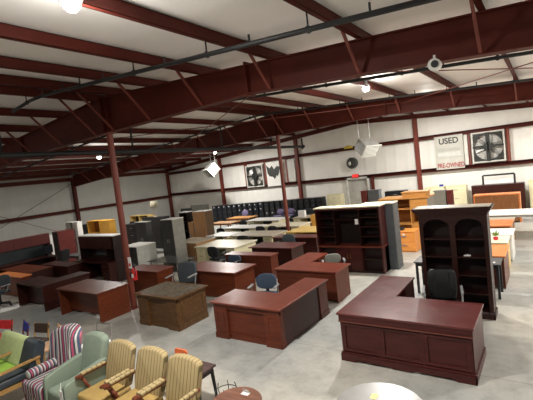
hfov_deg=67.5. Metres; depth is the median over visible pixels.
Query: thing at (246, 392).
price card
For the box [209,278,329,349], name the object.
executive desk
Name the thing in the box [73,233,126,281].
hutch
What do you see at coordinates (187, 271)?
office chair
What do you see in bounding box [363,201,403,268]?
storage cabinet
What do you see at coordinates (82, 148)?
beam
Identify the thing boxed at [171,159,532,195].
beam
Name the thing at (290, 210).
office chair
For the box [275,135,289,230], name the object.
steel column
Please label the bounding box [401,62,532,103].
rod
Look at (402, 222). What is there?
shelf
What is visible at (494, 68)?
rod
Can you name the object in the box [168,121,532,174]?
beam
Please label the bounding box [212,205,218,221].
file cabinet
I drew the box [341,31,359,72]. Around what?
brace
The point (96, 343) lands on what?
armchair
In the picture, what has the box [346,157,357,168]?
wall fan
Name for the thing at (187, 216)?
bookcase
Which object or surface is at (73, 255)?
side table
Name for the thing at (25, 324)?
chair
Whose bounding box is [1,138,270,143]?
beam
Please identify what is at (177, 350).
chair
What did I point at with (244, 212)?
office chair
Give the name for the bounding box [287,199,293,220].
file cabinet
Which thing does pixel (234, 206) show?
file cabinet
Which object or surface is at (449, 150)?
banner
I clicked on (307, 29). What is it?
pipe
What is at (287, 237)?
office chair
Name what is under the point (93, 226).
bookcase
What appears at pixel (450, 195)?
storage cabinet
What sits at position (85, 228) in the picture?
storage cabinet
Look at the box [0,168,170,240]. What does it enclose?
wall
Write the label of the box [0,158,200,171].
beam
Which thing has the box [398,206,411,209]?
shelf
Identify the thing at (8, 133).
brace
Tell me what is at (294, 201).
file cabinet
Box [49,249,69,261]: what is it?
office chair
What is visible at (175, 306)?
executive desk
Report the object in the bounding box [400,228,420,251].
file cabinet
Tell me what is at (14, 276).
desk
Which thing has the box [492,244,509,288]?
office desk
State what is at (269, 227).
office chair
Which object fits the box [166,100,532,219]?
wall
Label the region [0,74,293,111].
beam
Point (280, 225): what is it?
office desk
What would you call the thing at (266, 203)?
file cabinet
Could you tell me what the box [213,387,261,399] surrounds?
round table
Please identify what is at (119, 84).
brace
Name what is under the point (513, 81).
pipe
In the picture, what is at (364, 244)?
hutch
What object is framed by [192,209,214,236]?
wardrobe
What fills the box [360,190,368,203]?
storage cabinet
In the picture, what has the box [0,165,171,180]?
beam
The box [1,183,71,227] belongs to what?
rod
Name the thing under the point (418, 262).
office desk
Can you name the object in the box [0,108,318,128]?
beam
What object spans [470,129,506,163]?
exhaust fan
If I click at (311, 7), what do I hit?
beam
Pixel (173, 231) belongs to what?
filing cabinet
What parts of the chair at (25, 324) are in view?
backrest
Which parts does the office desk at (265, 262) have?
modesty panel, panel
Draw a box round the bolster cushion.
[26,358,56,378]
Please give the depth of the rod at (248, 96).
11.73 m
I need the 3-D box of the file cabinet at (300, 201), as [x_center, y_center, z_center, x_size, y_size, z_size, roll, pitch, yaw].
[2.296,0.563,24.778,0.396,1.330,0.626,-4,5,35]
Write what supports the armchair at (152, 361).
on the floor
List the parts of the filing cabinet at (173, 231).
door, door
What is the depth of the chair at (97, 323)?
7.38 m
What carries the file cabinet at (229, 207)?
on the floor
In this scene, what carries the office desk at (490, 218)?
on the floor
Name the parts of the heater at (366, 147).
casing, outlet frame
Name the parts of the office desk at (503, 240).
panel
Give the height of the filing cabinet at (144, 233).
1.680 m
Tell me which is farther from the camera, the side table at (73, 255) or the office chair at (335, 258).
the side table at (73, 255)
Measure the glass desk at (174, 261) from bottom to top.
0.750 m
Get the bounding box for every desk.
[0,233,56,272]
[1,264,52,277]
[14,271,90,311]
[41,261,81,277]
[56,279,130,322]
[125,264,174,291]
[133,281,208,331]
[147,256,195,279]
[186,237,215,259]
[190,261,255,296]
[194,240,256,262]
[206,232,240,239]
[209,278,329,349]
[223,224,266,231]
[230,230,287,243]
[246,217,289,224]
[248,242,305,265]
[263,222,311,233]
[272,234,318,253]
[273,252,350,302]
[286,226,316,233]
[292,215,310,225]
[336,275,486,385]
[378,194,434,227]
[489,217,515,238]
[490,219,513,227]
[490,228,515,260]
[491,236,510,267]
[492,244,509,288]
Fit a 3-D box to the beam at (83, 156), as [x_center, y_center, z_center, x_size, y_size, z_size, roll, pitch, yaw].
[-11.600,-1.616,15.806,0.150,0.210,32.450,-4,5,35]
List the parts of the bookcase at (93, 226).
panel, panel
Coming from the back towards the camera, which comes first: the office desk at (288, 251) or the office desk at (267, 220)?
the office desk at (267, 220)
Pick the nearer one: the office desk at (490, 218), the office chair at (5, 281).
the office chair at (5, 281)
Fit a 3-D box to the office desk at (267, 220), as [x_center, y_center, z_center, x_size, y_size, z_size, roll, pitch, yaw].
[0.106,1.367,21.125,2.150,0.750,1.100,-4,5,35]
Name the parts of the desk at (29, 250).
door, door, glass, panel, door, panel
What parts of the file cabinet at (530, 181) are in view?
drawer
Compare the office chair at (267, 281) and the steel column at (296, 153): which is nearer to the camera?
the office chair at (267, 281)
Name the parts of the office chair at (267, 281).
backrest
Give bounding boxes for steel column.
[71,178,80,220]
[103,132,138,309]
[165,172,174,217]
[217,159,225,204]
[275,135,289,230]
[293,139,303,197]
[412,118,422,189]
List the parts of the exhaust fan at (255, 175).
orifice plate, motor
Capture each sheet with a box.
[0,303,20,312]
[287,159,295,181]
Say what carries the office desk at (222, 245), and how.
on the floor
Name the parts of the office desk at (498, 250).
modesty panel, panel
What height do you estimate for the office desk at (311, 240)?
0.750 m
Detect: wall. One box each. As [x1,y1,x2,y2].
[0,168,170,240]
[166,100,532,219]
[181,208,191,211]
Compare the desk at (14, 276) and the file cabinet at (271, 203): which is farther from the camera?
the file cabinet at (271, 203)
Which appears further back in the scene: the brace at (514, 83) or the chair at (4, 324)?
the brace at (514, 83)
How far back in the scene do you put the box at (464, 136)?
20.09 m
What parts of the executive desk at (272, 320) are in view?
pilaster moulding, panel, board, pilaster moulding, panel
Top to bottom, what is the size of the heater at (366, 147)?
2.154 m
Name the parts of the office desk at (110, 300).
panel, modesty panel, panel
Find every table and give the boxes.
[69,252,80,259]
[200,361,217,399]
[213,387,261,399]
[214,220,240,227]
[227,215,257,226]
[337,382,421,399]
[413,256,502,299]
[489,208,532,216]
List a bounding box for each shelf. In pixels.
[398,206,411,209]
[399,220,418,224]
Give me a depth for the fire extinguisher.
10.49 m
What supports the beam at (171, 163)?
attached to the rafter at (508, 28)
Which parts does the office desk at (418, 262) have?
leg, leg, leg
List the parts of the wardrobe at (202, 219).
door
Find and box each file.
[126,223,136,244]
[129,242,157,266]
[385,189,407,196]
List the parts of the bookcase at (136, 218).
panel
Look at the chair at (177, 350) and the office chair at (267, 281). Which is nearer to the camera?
the chair at (177, 350)
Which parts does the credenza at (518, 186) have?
door, door, door, door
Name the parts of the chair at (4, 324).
backrest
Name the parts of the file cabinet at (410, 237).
drawer, drawer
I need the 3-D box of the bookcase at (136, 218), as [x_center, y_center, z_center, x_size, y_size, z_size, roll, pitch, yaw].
[-6.997,1.659,22.646,1.600,1.620,0.400,-4,5,35]
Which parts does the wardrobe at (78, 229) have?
door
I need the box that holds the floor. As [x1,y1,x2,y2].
[0,217,532,399]
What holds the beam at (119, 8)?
attached to the rafter at (508, 28)
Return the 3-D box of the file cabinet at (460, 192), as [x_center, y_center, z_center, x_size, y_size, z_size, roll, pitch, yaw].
[9.738,-0.048,20.325,0.966,1.420,0.476,-4,5,35]
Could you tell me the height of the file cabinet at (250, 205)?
1.330 m
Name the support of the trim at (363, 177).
attached to the wall at (394, 157)
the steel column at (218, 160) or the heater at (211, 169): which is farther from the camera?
the steel column at (218, 160)
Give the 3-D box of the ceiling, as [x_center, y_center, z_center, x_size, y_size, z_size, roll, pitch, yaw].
[-4.151,-2.401,10.458,33.800,1.437,32.850,-4,5,35]
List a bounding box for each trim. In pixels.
[345,176,370,204]
[370,177,374,189]
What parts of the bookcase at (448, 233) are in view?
panel, shelf, shelf, crown, arched rail, panel, shelf, shelf, shelf, shelf, shelf, moulding, panel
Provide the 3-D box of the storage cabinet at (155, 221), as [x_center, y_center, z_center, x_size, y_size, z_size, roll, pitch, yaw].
[-5.612,1.656,20.491,1.566,1.600,0.529,-4,5,35]
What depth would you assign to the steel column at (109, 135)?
10.53 m
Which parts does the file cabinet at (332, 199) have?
drawer, drawer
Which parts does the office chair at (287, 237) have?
backrest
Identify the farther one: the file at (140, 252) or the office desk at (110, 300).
the file at (140, 252)
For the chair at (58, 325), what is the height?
0.725 m
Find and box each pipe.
[0,50,532,177]
[0,124,304,157]
[11,0,439,112]
[69,77,532,175]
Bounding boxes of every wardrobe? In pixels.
[52,229,76,261]
[73,221,83,258]
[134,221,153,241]
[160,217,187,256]
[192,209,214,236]
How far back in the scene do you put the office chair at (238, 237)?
15.30 m
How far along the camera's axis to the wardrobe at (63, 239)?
18.80 m
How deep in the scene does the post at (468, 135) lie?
20.09 m
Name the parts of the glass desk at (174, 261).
modesty panel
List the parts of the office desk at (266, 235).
modesty panel, drawer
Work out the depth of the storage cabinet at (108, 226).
19.34 m
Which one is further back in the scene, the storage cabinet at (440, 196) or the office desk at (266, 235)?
the storage cabinet at (440, 196)
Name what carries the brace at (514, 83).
attached to the rafter at (504, 93)
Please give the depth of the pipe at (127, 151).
13.41 m
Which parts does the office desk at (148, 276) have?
modesty panel, panel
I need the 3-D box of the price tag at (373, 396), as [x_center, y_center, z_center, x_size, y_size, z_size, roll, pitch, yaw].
[1.192,2.175,4.419,0.070,0.003,0.100,-4,5,35]
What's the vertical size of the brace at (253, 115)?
0.931 m
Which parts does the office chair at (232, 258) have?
backrest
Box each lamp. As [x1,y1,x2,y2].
[58,0,83,12]
[150,200,158,216]
[361,80,369,91]
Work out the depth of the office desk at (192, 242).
16.13 m
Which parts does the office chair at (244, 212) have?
backrest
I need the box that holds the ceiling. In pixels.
[0,0,532,176]
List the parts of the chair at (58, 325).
seat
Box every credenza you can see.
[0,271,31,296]
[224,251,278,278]
[471,182,526,208]
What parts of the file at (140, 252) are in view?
door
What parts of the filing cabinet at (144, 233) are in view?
door, door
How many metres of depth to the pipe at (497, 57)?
8.62 m
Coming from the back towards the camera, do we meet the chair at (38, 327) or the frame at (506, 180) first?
the frame at (506, 180)
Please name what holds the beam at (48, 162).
attached to the rafter at (508, 28)
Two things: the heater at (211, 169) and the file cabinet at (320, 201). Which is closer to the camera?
the file cabinet at (320, 201)
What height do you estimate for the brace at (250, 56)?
0.585 m
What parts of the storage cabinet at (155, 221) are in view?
door, door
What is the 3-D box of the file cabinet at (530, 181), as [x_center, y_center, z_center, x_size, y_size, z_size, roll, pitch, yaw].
[12.625,-0.245,18.268,0.966,1.420,0.476,-4,5,35]
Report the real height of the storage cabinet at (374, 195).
1.800 m
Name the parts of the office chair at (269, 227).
backrest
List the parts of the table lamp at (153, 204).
lamp shade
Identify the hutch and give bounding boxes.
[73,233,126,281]
[313,203,389,273]
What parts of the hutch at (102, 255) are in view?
door, panel, door, door, panel, drawer, drawer, door, panel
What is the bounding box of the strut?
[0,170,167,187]
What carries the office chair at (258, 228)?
on the floor
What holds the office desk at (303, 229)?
on the floor
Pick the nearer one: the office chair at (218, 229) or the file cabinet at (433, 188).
the office chair at (218, 229)
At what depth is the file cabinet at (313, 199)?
24.19 m
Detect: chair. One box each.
[0,274,11,304]
[0,319,12,337]
[22,319,29,335]
[33,322,49,341]
[43,244,53,256]
[44,323,60,361]
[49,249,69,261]
[81,322,111,348]
[164,262,196,283]
[175,348,187,353]
[207,247,227,260]
[216,228,230,232]
[218,255,241,262]
[237,236,257,243]
[238,210,248,220]
[239,221,252,224]
[247,273,278,292]
[256,226,264,230]
[268,226,283,229]
[274,209,283,216]
[277,234,295,241]
[283,208,294,221]
[305,208,312,214]
[321,253,345,262]
[422,268,463,301]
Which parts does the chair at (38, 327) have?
seat, backrest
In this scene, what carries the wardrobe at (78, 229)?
on the floor
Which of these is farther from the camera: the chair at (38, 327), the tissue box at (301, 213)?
the tissue box at (301, 213)
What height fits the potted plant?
0.256 m
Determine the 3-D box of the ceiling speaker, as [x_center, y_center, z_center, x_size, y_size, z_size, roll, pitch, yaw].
[2.360,-1.928,5.604,0.168,0.224,0.150,-4,5,35]
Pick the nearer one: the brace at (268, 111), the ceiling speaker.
the ceiling speaker
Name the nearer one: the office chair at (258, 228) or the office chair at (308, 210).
the office chair at (258, 228)
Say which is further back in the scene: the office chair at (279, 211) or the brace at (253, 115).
the office chair at (279, 211)
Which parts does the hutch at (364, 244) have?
panel, shelf, shelf, shelf, door, cornice, shelf, panel, door, shelf, shelf, shelf, shelf, panel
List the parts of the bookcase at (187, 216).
panel, panel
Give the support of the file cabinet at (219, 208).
on the floor
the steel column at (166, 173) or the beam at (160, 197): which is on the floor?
the steel column at (166, 173)
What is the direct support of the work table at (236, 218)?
on the floor
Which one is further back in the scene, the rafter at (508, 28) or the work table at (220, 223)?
the work table at (220, 223)
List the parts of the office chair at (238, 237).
backrest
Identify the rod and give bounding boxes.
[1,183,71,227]
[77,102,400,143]
[183,96,249,145]
[394,68,532,71]
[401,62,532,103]
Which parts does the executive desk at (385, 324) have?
return panel, bead moulding, panel moulding, panel, moulding, panel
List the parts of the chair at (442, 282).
backrest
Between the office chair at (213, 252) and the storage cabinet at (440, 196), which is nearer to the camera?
the office chair at (213, 252)
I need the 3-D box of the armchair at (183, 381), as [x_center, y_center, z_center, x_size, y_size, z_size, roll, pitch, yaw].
[-1.148,2.526,4.915,0.658,0.995,0.691,-4,5,35]
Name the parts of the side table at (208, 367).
leg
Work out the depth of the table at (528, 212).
14.03 m
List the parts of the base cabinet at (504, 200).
door, door, door, door, post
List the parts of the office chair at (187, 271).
backrest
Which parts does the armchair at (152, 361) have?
arm post, arm rail, armrest, seat, armrest, backrest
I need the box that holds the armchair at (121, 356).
[75,339,135,399]
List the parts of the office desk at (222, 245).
drawer, drawer, panel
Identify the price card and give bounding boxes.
[241,388,249,395]
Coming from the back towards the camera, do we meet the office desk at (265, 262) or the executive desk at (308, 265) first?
the office desk at (265, 262)
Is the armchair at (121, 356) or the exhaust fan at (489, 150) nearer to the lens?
the armchair at (121, 356)
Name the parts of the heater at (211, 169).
outlet frame, casing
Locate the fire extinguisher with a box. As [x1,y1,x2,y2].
[130,264,137,280]
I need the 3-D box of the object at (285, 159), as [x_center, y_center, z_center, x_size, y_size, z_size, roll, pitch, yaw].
[1.391,-1.953,26.483,0.140,1.550,0.170,-4,5,35]
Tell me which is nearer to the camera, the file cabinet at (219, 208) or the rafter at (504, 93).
the rafter at (504, 93)
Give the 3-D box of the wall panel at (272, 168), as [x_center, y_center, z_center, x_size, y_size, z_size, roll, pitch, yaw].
[0.512,-1.766,26.957,1.200,1.640,0.047,-4,5,35]
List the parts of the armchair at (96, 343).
seat, armrest, armrest, backrest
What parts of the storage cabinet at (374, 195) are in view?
door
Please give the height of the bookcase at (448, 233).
2.135 m
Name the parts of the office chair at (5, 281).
seat, backrest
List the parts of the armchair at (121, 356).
arm post, arm rail, armrest, seat, arm post, armrest, backrest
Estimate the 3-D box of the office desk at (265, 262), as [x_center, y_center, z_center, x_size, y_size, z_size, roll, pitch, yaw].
[-0.452,2.038,12.447,1.820,0.750,0.440,-4,5,35]
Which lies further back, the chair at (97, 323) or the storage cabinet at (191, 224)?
the storage cabinet at (191, 224)
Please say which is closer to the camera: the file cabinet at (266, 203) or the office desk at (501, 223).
the office desk at (501, 223)
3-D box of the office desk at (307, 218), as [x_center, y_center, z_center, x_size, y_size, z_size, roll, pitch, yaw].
[2.335,1.178,20.086,1.800,0.750,1.000,-4,5,35]
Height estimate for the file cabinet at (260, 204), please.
1.330 m
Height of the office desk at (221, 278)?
0.750 m
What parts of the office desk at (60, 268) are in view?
modesty panel, panel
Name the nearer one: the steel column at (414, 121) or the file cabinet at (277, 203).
the steel column at (414, 121)
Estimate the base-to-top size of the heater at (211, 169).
1.731 m
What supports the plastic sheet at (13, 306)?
on the floor
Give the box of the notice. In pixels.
[127,257,131,268]
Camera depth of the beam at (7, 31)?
6.46 m
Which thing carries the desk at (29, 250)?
on the floor
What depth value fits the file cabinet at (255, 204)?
25.82 m
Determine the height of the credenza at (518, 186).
1.360 m
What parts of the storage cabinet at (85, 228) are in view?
door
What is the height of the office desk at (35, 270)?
0.750 m
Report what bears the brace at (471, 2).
attached to the rafter at (508, 28)
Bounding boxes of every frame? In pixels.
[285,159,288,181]
[482,172,515,184]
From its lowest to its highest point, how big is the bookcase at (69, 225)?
1.900 m
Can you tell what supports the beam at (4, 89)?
attached to the rafter at (508, 28)
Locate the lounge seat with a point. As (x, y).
(19, 353)
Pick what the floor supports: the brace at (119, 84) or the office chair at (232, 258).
the office chair at (232, 258)
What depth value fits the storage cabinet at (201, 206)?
22.97 m
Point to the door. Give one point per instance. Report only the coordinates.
(355, 185)
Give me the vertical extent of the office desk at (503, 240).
0.750 m
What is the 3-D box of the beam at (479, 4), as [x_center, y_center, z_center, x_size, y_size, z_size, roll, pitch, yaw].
[2.920,-2.643,5.458,0.150,0.210,32.450,-4,5,35]
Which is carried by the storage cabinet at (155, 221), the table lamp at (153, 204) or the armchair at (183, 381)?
the table lamp at (153, 204)
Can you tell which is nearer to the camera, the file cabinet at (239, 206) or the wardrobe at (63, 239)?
the wardrobe at (63, 239)
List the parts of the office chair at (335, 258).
backrest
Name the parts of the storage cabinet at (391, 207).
door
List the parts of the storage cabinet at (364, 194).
door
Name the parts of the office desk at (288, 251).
modesty panel, panel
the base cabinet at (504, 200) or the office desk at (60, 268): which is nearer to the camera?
the office desk at (60, 268)
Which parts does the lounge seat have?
armrest, seat, seat frame, seat panel, backrest, armrest, backrest panel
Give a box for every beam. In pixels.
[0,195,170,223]
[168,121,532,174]
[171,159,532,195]
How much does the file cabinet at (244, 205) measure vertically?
1.330 m
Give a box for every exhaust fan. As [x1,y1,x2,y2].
[245,164,265,187]
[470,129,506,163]
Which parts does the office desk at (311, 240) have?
panel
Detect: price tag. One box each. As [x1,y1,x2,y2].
[59,383,62,399]
[370,393,378,398]
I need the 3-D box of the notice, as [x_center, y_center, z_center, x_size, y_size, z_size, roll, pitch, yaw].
[-3.585,1.650,10.484,0.120,0.300,0.044,-4,5,35]
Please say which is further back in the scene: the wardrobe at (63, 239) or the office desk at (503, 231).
the wardrobe at (63, 239)
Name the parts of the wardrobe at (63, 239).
door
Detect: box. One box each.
[298,210,305,216]
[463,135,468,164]
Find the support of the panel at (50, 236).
on the floor
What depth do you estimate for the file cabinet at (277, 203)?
25.17 m
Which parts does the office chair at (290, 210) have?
backrest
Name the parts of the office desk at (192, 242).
modesty panel, panel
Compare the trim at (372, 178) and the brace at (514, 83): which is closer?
the brace at (514, 83)
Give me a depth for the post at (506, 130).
19.12 m
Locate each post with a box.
[263,162,267,183]
[466,134,471,164]
[505,129,510,160]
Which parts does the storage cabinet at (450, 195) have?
door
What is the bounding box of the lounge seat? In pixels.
[0,330,44,395]
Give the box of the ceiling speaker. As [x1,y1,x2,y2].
[428,55,441,71]
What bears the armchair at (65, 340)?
on the floor
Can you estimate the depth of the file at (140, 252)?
15.88 m
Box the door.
[348,178,367,204]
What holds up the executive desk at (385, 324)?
on the floor
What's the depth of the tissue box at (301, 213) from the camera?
20.17 m
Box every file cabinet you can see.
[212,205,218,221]
[217,205,222,220]
[222,204,228,220]
[227,204,233,224]
[232,203,239,223]
[237,203,242,220]
[242,202,250,220]
[247,202,253,219]
[253,202,259,218]
[258,201,264,217]
[263,201,270,216]
[269,200,276,216]
[274,200,280,214]
[280,199,287,216]
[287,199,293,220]
[292,198,299,216]
[297,198,304,209]
[303,197,311,213]
[309,197,316,213]
[316,196,326,206]
[327,193,344,205]
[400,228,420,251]
[425,186,445,193]
[445,184,468,204]
[528,179,532,207]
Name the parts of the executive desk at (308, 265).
modesty panel, panel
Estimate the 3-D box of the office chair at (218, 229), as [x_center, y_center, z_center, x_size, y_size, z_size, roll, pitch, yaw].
[-1.976,1.713,18.728,0.680,0.879,0.585,-4,5,35]
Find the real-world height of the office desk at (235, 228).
0.750 m
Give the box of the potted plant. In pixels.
[491,230,499,239]
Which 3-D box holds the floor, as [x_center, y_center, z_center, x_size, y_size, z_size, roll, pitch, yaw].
[-3.516,2.990,10.833,34.000,0.200,33.050,-4,5,35]
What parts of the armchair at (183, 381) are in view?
arm rail, armrest, backrest, armrest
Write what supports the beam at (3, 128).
attached to the rafter at (508, 28)
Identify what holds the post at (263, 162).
attached to the beam at (525, 161)
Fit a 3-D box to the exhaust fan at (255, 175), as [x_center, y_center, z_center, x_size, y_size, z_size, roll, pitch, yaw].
[-0.781,-1.671,27.921,1.470,1.520,0.300,-4,5,35]
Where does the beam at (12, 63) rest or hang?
attached to the rafter at (508, 28)
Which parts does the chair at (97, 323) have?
frame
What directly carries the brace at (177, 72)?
attached to the rafter at (508, 28)
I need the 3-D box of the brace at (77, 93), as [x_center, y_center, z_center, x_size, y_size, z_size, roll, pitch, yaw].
[-4.203,-2.184,9.793,0.049,0.926,0.898,-4,5,35]
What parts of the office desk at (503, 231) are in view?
modesty panel, panel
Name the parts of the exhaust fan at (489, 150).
motor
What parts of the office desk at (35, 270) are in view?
panel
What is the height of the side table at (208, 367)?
0.621 m
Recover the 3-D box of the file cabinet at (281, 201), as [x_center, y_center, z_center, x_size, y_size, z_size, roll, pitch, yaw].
[1.238,0.653,25.273,0.396,1.330,0.626,-4,5,35]
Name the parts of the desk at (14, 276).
modesty panel, panel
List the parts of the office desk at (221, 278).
modesty panel, panel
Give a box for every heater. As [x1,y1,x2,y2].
[202,157,219,177]
[354,123,381,157]
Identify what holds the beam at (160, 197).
attached to the steel column
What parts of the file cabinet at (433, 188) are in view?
drawer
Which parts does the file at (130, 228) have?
drawer, drawer, drawer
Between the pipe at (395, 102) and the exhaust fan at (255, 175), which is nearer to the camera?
the pipe at (395, 102)
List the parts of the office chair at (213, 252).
backrest, seat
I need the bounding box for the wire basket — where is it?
[215,380,236,395]
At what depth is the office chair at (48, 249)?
16.88 m
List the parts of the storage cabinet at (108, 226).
door, door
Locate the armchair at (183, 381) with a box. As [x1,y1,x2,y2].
[134,353,202,399]
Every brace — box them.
[6,132,31,151]
[30,117,62,144]
[58,99,95,134]
[75,92,113,129]
[117,83,150,119]
[176,71,202,105]
[248,54,270,88]
[253,115,267,136]
[268,111,282,133]
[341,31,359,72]
[469,0,481,53]
[514,83,516,100]
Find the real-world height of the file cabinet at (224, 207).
1.330 m
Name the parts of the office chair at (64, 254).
backrest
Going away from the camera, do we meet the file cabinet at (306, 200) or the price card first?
the price card
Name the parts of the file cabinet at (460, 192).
drawer, drawer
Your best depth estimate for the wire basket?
5.45 m
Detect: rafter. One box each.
[0,0,532,169]
[71,81,532,186]
[164,102,532,171]
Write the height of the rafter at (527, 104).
1.438 m
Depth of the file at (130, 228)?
18.90 m
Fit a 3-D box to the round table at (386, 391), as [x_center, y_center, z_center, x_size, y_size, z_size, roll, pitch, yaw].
[1.237,2.485,4.262,0.940,0.600,0.940,-4,5,35]
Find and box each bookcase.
[65,221,78,259]
[87,219,105,233]
[130,214,152,221]
[179,211,192,238]
[411,203,497,319]
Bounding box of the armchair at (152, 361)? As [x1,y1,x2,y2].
[103,346,167,399]
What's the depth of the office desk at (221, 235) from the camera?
17.25 m
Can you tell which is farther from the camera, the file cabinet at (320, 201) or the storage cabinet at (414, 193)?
the file cabinet at (320, 201)
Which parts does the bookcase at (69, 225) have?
panel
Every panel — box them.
[49,235,54,254]
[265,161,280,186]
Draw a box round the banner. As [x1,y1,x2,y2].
[434,134,464,169]
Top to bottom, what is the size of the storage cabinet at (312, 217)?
1.020 m
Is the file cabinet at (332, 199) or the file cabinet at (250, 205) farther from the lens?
the file cabinet at (250, 205)
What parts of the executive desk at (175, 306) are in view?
pilaster moulding, panel, board, pilaster moulding, panel, moulding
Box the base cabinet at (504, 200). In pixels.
[473,191,522,221]
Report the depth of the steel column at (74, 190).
26.62 m
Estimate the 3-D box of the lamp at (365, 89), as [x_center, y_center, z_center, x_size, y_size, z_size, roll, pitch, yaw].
[2.791,-3.211,11.218,0.250,0.320,0.250,-4,5,35]
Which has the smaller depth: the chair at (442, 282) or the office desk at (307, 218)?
the chair at (442, 282)
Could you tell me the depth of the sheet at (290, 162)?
26.17 m
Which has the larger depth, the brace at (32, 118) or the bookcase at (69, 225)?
the bookcase at (69, 225)
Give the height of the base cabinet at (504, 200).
1.190 m
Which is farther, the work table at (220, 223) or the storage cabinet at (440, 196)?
the work table at (220, 223)
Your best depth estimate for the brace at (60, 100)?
10.21 m
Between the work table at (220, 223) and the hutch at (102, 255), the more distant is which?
the work table at (220, 223)
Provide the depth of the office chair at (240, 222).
20.42 m
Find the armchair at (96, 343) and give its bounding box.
[43,331,108,399]
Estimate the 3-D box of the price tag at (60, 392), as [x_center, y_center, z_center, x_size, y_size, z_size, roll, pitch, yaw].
[-2.812,2.645,5.466,0.090,0.261,0.027,-4,5,35]
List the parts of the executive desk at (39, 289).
panel, modesty panel, panel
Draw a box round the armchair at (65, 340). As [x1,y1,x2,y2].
[22,323,82,399]
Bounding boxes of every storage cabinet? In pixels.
[82,224,88,233]
[99,219,116,233]
[142,216,168,248]
[188,221,194,237]
[190,204,208,210]
[310,214,315,225]
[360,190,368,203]
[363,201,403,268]
[367,189,381,201]
[401,189,430,197]
[434,189,446,204]
[446,189,454,204]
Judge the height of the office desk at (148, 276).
0.750 m
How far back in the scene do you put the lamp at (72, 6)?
4.16 m

